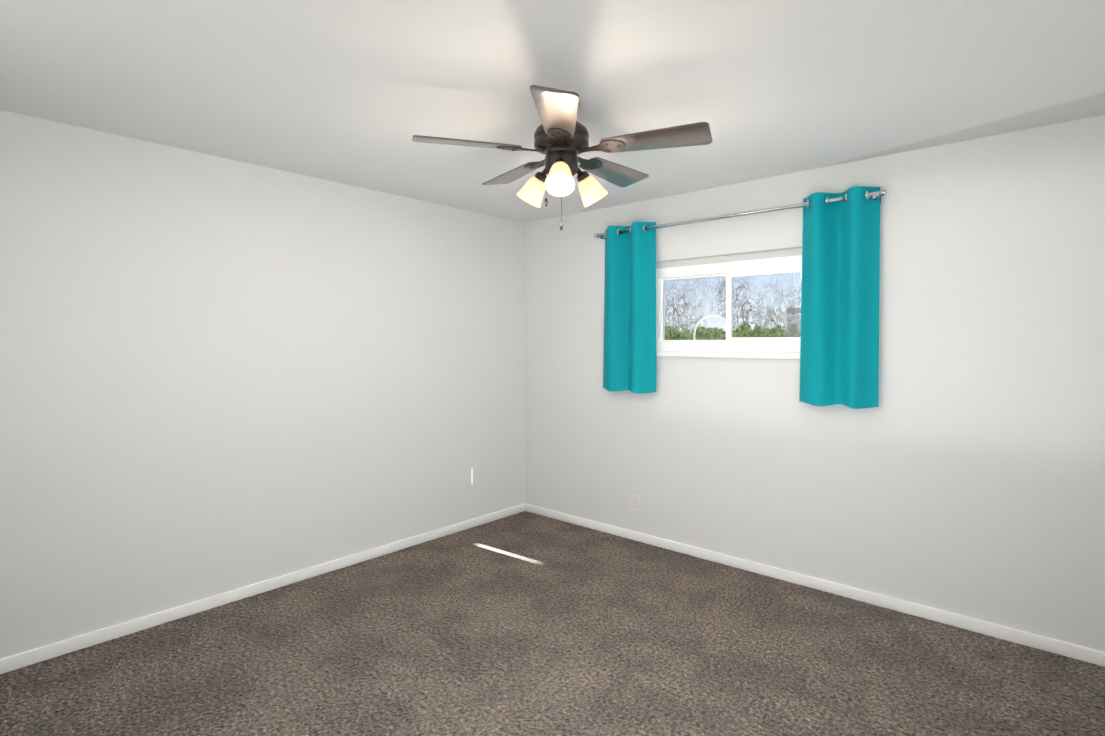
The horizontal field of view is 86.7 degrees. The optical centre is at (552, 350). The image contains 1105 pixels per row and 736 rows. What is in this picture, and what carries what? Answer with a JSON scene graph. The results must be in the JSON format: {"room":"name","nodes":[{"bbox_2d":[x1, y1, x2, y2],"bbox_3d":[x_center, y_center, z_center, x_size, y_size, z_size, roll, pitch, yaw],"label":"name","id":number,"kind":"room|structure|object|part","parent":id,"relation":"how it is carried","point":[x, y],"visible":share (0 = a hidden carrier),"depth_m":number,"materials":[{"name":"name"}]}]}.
{"room":"empty bedroom","nodes":[
{"label":"empty bedroom","id":0,"kind":"room"},
{"bbox_2d":[0,110,524,658],"bbox_3d":[-1.607,0.165,3.520,0.150,2.440,4.275,1,1,42],"label":"wall","id":1,"kind":"structure","parent":0,"point":[220,374],"depth_m":3.18,"materials":[{"name":"white paint"}]},
{"bbox_2d":[0,503,525,673],"bbox_3d":[-1.546,1.353,3.486,0.013,0.066,3.975,1,1,42],"label":"baseboard","id":2,"kind":"structure","parent":1,"relation":"attached to","point":[38,655],"depth_m":3.19,"materials":[{"name":"white wood"}]},
{"bbox_2d":[0,511,1104,735],"bbox_3d":[-0.055,1.458,2.164,4.300,0.100,4.275,1,1,42],"label":"floor","id":3,"kind":"structure","parent":0,"point":[525,623],"depth_m":2.62,"materials":[{"name":"carpet"}]},
{"bbox_2d":[0,0,1104,222],"bbox_3d":[-0.055,-1.082,2.122,4.300,0.100,4.275,1,1,42],"label":"ceiling","id":4,"kind":"structure","parent":0,"point":[359,93],"depth_m":2.23,"materials":[{"name":"paint"}]},
{"bbox_2d":[412,85,712,229],"bbox_3d":[0.056,-0.770,2.471,1.189,0.534,1.147,1,1,42],"label":"ceiling fan","id":5,"kind":"object","parent":4,"relation":"hanging from","point":[561,138],"visible":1,"depth_m":2.35,"materials":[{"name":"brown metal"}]},
{"bbox_3d":[-0.353,-0.831,2.342,0.330,0.036,0.412,1,1,42],"label":"blade","id":6,"kind":"part","parent":5,"relation":"part of","materials":[{"name":"brown wood"}]},
{"bbox_3d":[-0.170,-0.838,2.781,0.439,0.036,0.232,1,1,42],"label":"blade","id":7,"kind":"part","parent":5,"relation":"part of","materials":[{"name":"brown wood"}]},
{"bbox_3d":[-0.091,-0.682,2.524,0.132,0.135,0.117,1,1,42],"label":"lamp shade","id":8,"kind":"part","parent":5,"relation":"part of","materials":[{"name":"beige glass"}]},
{"bbox_3d":[-0.045,-0.747,2.493,0.085,0.079,0.060,1,1,42],"label":"light arm","id":9,"kind":"part","parent":5,"relation":"part of"},
{"bbox_3d":[0.018,-0.825,2.039,0.352,0.036,0.399,1,1,42],"label":"blade","id":10,"kind":"part","parent":5,"relation":"part of","materials":[{"name":"brown wood"}]},
{"bbox_3d":[0.031,-0.678,2.287,0.122,0.134,0.127,1,1,42],"label":"lamp shade","id":11,"kind":"part","parent":5,"relation":"part of","materials":[{"name":"beige glass"}]},
{"bbox_3d":[0.031,-0.691,2.304,0.053,0.074,0.058,1,1,42],"label":"bulb","id":12,"kind":"part","parent":5,"relation":"part of","materials":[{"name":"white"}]},
{"bbox_3d":[0.037,-0.603,2.445,0.013,0.200,0.013,1,1,42],"label":"pull chain","id":13,"kind":"part","parent":5,"relation":"part of","materials":[{"name":"grey metal"}]},
{"bbox_3d":[0.128,-0.747,2.483,0.060,0.079,0.083,1,1,42],"label":"light arm","id":14,"kind":"part","parent":5,"relation":"part of"},
{"bbox_3d":[0.178,-0.682,2.509,0.115,0.135,0.131,1,1,42],"label":"lamp shade","id":15,"kind":"part","parent":5,"relation":"part of","materials":[{"name":"beige glass"}]},
{"bbox_3d":[0.278,-0.837,2.750,0.158,0.036,0.434,1,1,42],"label":"blade","id":16,"kind":"part","parent":5,"relation":"part of","materials":[{"name":"brown wood"}]},
{"bbox_3d":[0.414,-0.830,2.306,0.435,0.036,0.262,1,1,42],"label":"blade","id":17,"kind":"part","parent":5,"relation":"part of","materials":[{"name":"brown wood"}]},
{"bbox_2d":[525,115,1104,651],"bbox_3d":[1.313,0.162,3.686,4.000,2.440,0.150,1,1,42],"label":"wall","id":18,"kind":"structure","parent":0,"point":[959,469],"depth_m":3.09,"materials":[{"name":"white paint"}]},
{"bbox_2d":[631,494,639,511],"bbox_3d":[0.598,1.103,4.231,0.070,0.115,0.008,1,1,42],"label":"electrical outlet plate","id":19,"kind":"object","parent":18,"relation":"attached to","point":[634,502],"visible":1,"depth_m":4.23,"materials":[{"name":"white plastic"}]},
{"bbox_2d":[656,351,799,358],"bbox_3d":[1.115,0.026,3.787,1.205,0.034,0.098,1,1,42],"label":"window sill","id":20,"kind":"structure","parent":18,"relation":"attached to","point":[733,355],"depth_m":3.71,"materials":[{"name":"white wood"}]},
{"bbox_2d":[656,248,801,352],"bbox_3d":[1.167,-0.303,3.841,1.135,0.635,0.071,1,1,42],"label":"sliding window","id":21,"kind":"structure","parent":18,"relation":"in","point":[731,267],"depth_m":3.82,"materials":[{"name":"white plastic"}]},
{"bbox_3d":[1.167,-0.283,3.846,1.031,0.443,0.031,1,1,42],"label":"glass","id":22,"kind":"part","parent":21,"relation":"part of","materials":[{"name":"clear glass"}]},
{"bbox_3d":[1.344,-0.280,3.664,0.544,0.451,0.037,1,1,42],"label":"sash","id":23,"kind":"part","parent":21,"relation":"part of","materials":[{"name":"white plastic"}]},
{"bbox_2d":[594,190,886,238],"bbox_3d":[1.056,-0.836,3.729,1.923,0.060,0.102,1,1,42],"label":"curtain rod","id":24,"kind":"object","parent":18,"relation":"attached to","point":[880,193],"visible":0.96,"depth_m":3.58,"materials":[{"name":"silver metal"}]},
{"bbox_2d":[603,221,655,392],"bbox_3d":[0.522,-0.300,4.166,0.463,1.190,0.100,1,1,42],"label":"curtain","id":25,"kind":"object","parent":24,"relation":"hanging from","point":[629,361],"visible":1,"depth_m":4.17,"materials":[{"name":"teal fabric"}]},
{"bbox_2d":[799,186,879,408],"bbox_3d":[1.569,-0.284,3.238,0.415,1.190,0.100,1,1,42],"label":"curtain","id":26,"kind":"object","parent":24,"relation":"hanging from","point":[839,351],"visible":1,"depth_m":3.25,"materials":[{"name":"teal fabric"}]},
{"bbox_2d":[525,503,1104,666],"bbox_3d":[1.259,1.350,3.645,3.974,0.066,0.013,1,1,42],"label":"baseboard","id":27,"kind":"structure","parent":18,"relation":"attached to","point":[1071,650],"depth_m":3.24,"materials":[{"name":"white wood"}]},
{"label":"outside","id":28,"kind":"structure","parent":0,"visible":0},
{"bbox_2d":[665,272,801,339],"bbox_3d":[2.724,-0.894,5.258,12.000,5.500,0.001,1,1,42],"label":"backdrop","id":29,"kind":"structure","parent":28,"point":[743,304],"depth_m":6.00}
]}

